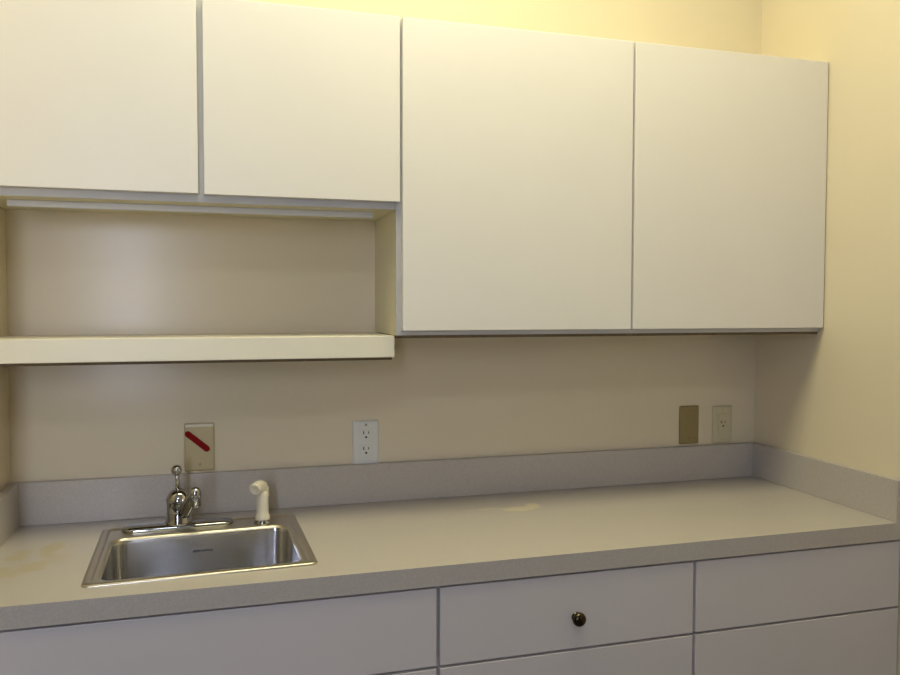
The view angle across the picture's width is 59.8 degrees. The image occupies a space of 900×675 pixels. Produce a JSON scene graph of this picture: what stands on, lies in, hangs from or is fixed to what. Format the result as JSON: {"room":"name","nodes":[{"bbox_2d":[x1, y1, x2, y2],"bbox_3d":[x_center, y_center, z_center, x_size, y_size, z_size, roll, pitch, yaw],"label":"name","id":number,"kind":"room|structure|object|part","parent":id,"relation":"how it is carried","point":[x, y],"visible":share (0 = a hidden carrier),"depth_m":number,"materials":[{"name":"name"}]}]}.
{"room":"kitchenette","nodes":[
{"label":"kitchenette","id":0,"kind":"room"},
{"bbox_2d":[0,207,10,491],"bbox_3d":[-0.995,-0.102,1.505,0.100,2.950,0.660,-1,2,-16],"label":"wall","id":1,"kind":"structure","parent":0,"point":[5,453],"depth_m":1.81,"materials":[{"name":"yellow paint"}]},
{"bbox_2d":[5,0,761,482],"bbox_3d":[-0.061,-0.127,2.170,2.264,2.950,0.100,-1,2,-16],"label":"wall","id":2,"kind":"structure","parent":0,"point":[69,273],"depth_m":2.04,"materials":[{"name":"yellow paint"}]},
{"bbox_2d":[0,332,393,366],"bbox_3d":[-0.584,0.024,1.842,0.872,0.057,0.248,-1,2,-16],"label":"open shelf","id":3,"kind":"object","parent":2,"relation":"attached to","point":[120,349],"visible":1,"depth_m":1.73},
{"bbox_2d":[184,422,214,471],"bbox_3d":[-0.629,0.275,1.966,0.072,0.121,0.008,-1,2,-16],"label":"wall plate","id":4,"kind":"object","parent":2,"relation":"attached to","point":[199,438],"visible":1,"depth_m":1.96,"materials":[{"name":"beige plastic"}]},
{"bbox_2d":[0,0,399,220],"bbox_3d":[-0.575,-0.508,1.805,0.878,0.449,0.283,-1,2,-16],"label":"upper cabinet","id":5,"kind":"object","parent":2,"relation":"attached to","point":[228,108],"visible":1,"depth_m":1.68,"materials":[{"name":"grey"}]},
{"bbox_3d":[-0.750,-0.516,1.617,0.434,0.418,0.019,-1,2,-16],"label":"door","id":6,"kind":"part","parent":5,"relation":"part of","materials":[{"name":"white plastic"}]},
{"bbox_3d":[-0.561,-0.289,1.766,0.782,0.014,0.014,-1,2,-16],"label":"light rail","id":7,"kind":"part","parent":5,"relation":"part of","materials":[{"name":"white"}]},
{"bbox_3d":[-0.323,-0.520,1.740,0.430,0.420,0.019,-1,2,-16],"label":"door","id":8,"kind":"part","parent":5,"relation":"part of","materials":[{"name":"white plastic"}]},
{"bbox_2d":[353,420,378,463],"bbox_3d":[-0.224,0.281,2.082,0.070,0.119,0.008,-1,2,-16],"label":"wall outlet","id":9,"kind":"object","parent":2,"relation":"attached to","point":[365,433],"visible":1,"depth_m":2.08,"materials":[{"name":"white plastic"}]},
{"bbox_2d":[360,445,371,455],"bbox_3d":[-0.223,0.300,2.081,0.033,0.029,0.003,-1,2,-16],"label":"receptacle","id":10,"kind":"object","parent":9,"relation":"attached to","point":[365,450],"depth_m":2.08,"materials":[{"name":"white plastic"}]},
{"bbox_2d":[360,429,371,439],"bbox_3d":[-0.223,0.258,2.079,0.033,0.029,0.003,-1,2,-16],"label":"receptacle","id":11,"kind":"object","parent":9,"relation":"attached to","point":[365,434],"depth_m":2.08,"materials":[{"name":"white plastic"}]},
{"bbox_2d":[10,442,756,526],"bbox_3d":[-0.045,0.385,2.132,2.062,0.102,0.019,-1,2,-16],"label":"backsplash","id":12,"kind":"structure","parent":2,"relation":"attached to","point":[48,502],"depth_m":2.08,"materials":[{"name":"grey laminate"}]},
{"bbox_2d":[375,17,828,337],"bbox_3d":[0.412,-0.375,2.096,1.189,0.734,0.283,-1,2,-16],"label":"upper cabinet","id":13,"kind":"object","parent":2,"relation":"attached to","point":[552,184],"visible":0.95,"depth_m":1.94,"materials":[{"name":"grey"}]},
{"bbox_3d":[0.172,-0.376,1.889,0.588,0.716,0.019,-1,2,-16],"label":"door","id":14,"kind":"part","parent":13,"relation":"part of","materials":[{"name":"white plastic"}]},
{"bbox_3d":[0.739,-0.382,2.052,0.579,0.716,0.019,-1,2,-16],"label":"door","id":15,"kind":"part","parent":13,"relation":"part of","materials":[{"name":"white plastic"}]},
{"bbox_2d":[679,405,698,443],"bbox_3d":[0.720,0.263,2.354,0.066,0.115,0.007,-1,2,-16],"label":"wall plate","id":16,"kind":"object","parent":2,"relation":"attached to","point":[688,415],"visible":1,"depth_m":2.35,"materials":[{"name":"brown plastic"}]},
{"bbox_2d":[712,405,731,442],"bbox_3d":[0.830,0.264,2.386,0.068,0.114,0.008,-1,2,-16],"label":"wall outlet","id":17,"kind":"object","parent":2,"relation":"attached to","point":[721,415],"visible":1,"depth_m":2.38,"materials":[{"name":"beige plastic"}]},
{"bbox_2d":[718,413,727,435],"bbox_3d":[0.831,0.265,2.383,0.034,0.067,0.003,-1,2,-16],"label":"receptacle","id":18,"kind":"object","parent":17,"relation":"attached to","point":[722,417],"depth_m":2.38,"materials":[{"name":"beige plastic"}]},
{"bbox_2d":[755,0,899,674],"bbox_3d":[1.436,-0.073,0.885,0.100,2.950,3.200,-1,2,-16],"label":"wall","id":19,"kind":"structure","parent":0,"point":[832,394],"depth_m":2.04,"materials":[{"name":"yellow paint"}]},
{"bbox_3d":[-0.519,1.470,0.384,4.164,0.100,3.400,-1,2,-16],"label":"floor","id":20,"kind":"structure","parent":0,"visible":0},
{"bbox_2d":[0,587,436,674],"bbox_3d":[-0.531,0.929,1.735,0.895,0.872,0.552,-1,2,-16],"label":"base cabinet","id":21,"kind":"object","parent":20,"relation":"on","point":[389,632],"visible":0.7,"depth_m":1.48,"materials":[{"name":"grey laminate"}]},
{"bbox_3d":[-0.243,0.970,1.542,0.444,0.597,0.018,-1,2,-16],"label":"door","id":22,"kind":"part","parent":21,"relation":"part of","materials":[{"name":"grey laminate"}]},
{"bbox_2d":[0,442,899,630],"bbox_3d":[0.030,0.416,1.874,2.062,0.144,0.558,-1,2,-16],"label":"countertop","id":23,"kind":"structure","parent":21,"relation":"on","point":[398,525],"depth_m":1.89,"materials":[{"name":"grey laminate"}]},
{"bbox_2d":[122,465,233,532],"bbox_3d":[-0.628,0.372,1.810,0.248,0.147,0.122,-1,2,-18],"label":"faucet","id":24,"kind":"object","parent":23,"relation":"on","point":[180,502],"visible":1,"depth_m":1.81,"materials":[{"name":"silver metal"}]},
{"bbox_3d":[-0.640,0.310,1.831,0.024,0.025,0.024,-1,2,-18],"label":"ball knob","id":25,"kind":"part","parent":24,"relation":"part of","materials":[{"name":"silver metal"}]},
{"bbox_3d":[-0.638,0.340,1.836,0.016,0.041,0.016,-1,2,-18],"label":"lever","id":26,"kind":"part","parent":24,"relation":"part of","materials":[{"name":"silver metal"}]},
{"bbox_3d":[-0.603,0.383,1.804,0.031,0.075,0.081,-2,3,-38],"label":"spout","id":27,"kind":"part","parent":24,"relation":"part of","materials":[{"name":"silver metal"}]},
{"bbox_2d":[81,513,316,587],"bbox_3d":[-0.536,0.536,1.703,0.439,0.177,0.400,-1,2,-18],"label":"sink","id":28,"kind":"object","parent":23,"relation":"in","point":[118,558],"visible":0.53,"depth_m":1.78,"materials":[{"name":"silver metal"}]},
{"bbox_3d":[-0.525,0.539,1.671,0.378,0.162,0.280,-1,2,-18],"label":"bowl","id":29,"kind":"part","parent":28,"relation":"part of","materials":[{"name":"silver metal"}]},
{"bbox_2d":[249,480,270,524],"bbox_3d":[-0.450,0.391,1.863,0.041,0.105,0.056,1,2,14],"label":"sprayer","id":30,"kind":"object","parent":28,"relation":"on","point":[260,488],"visible":1,"depth_m":1.86,"materials":[{"name":"white plastic"}]},
{"bbox_3d":[-0.448,0.400,1.871,0.035,0.070,0.035,-1,2,-18],"label":"handle","id":31,"kind":"part","parent":30,"relation":"part of","materials":[{"name":"beige plastic"}]},
{"bbox_2d":[436,561,692,674],"bbox_3d":[0.187,0.923,1.929,0.590,0.872,0.577,-1,2,-16],"label":"base cabinet","id":32,"kind":"object","parent":20,"relation":"on","point":[636,620],"visible":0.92,"depth_m":1.66,"materials":[{"name":"grey laminate"}]},
{"bbox_3d":[0.258,0.965,1.686,0.584,0.597,0.018,-1,2,-16],"label":"door","id":33,"kind":"part","parent":32,"relation":"part of","materials":[{"name":"grey laminate"}]},
{"bbox_3d":[0.272,0.594,1.652,0.030,0.030,0.025,-1,2,-16],"label":"knob","id":34,"kind":"part","parent":32,"relation":"part of","materials":[{"name":"brown metal"}]},
{"bbox_2d":[690,540,899,674],"bbox_3d":[0.743,0.916,2.102,0.572,0.872,0.552,-1,2,-16],"label":"base cabinet","id":35,"kind":"object","parent":20,"relation":"on","point":[831,610],"visible":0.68,"depth_m":1.82,"materials":[{"name":"grey laminate"}]},
{"bbox_3d":[0.816,0.960,1.847,0.564,0.597,0.018,-1,2,-16],"label":"door","id":36,"kind":"part","parent":35,"relation":"part of","materials":[{"name":"grey laminate"}]},
{"bbox_3d":[0.817,0.576,1.831,0.564,0.160,0.018,-1,2,-16],"label":"drawer","id":37,"kind":"part","parent":35,"relation":"part of","materials":[{"name":"grey laminate"}]}
]}

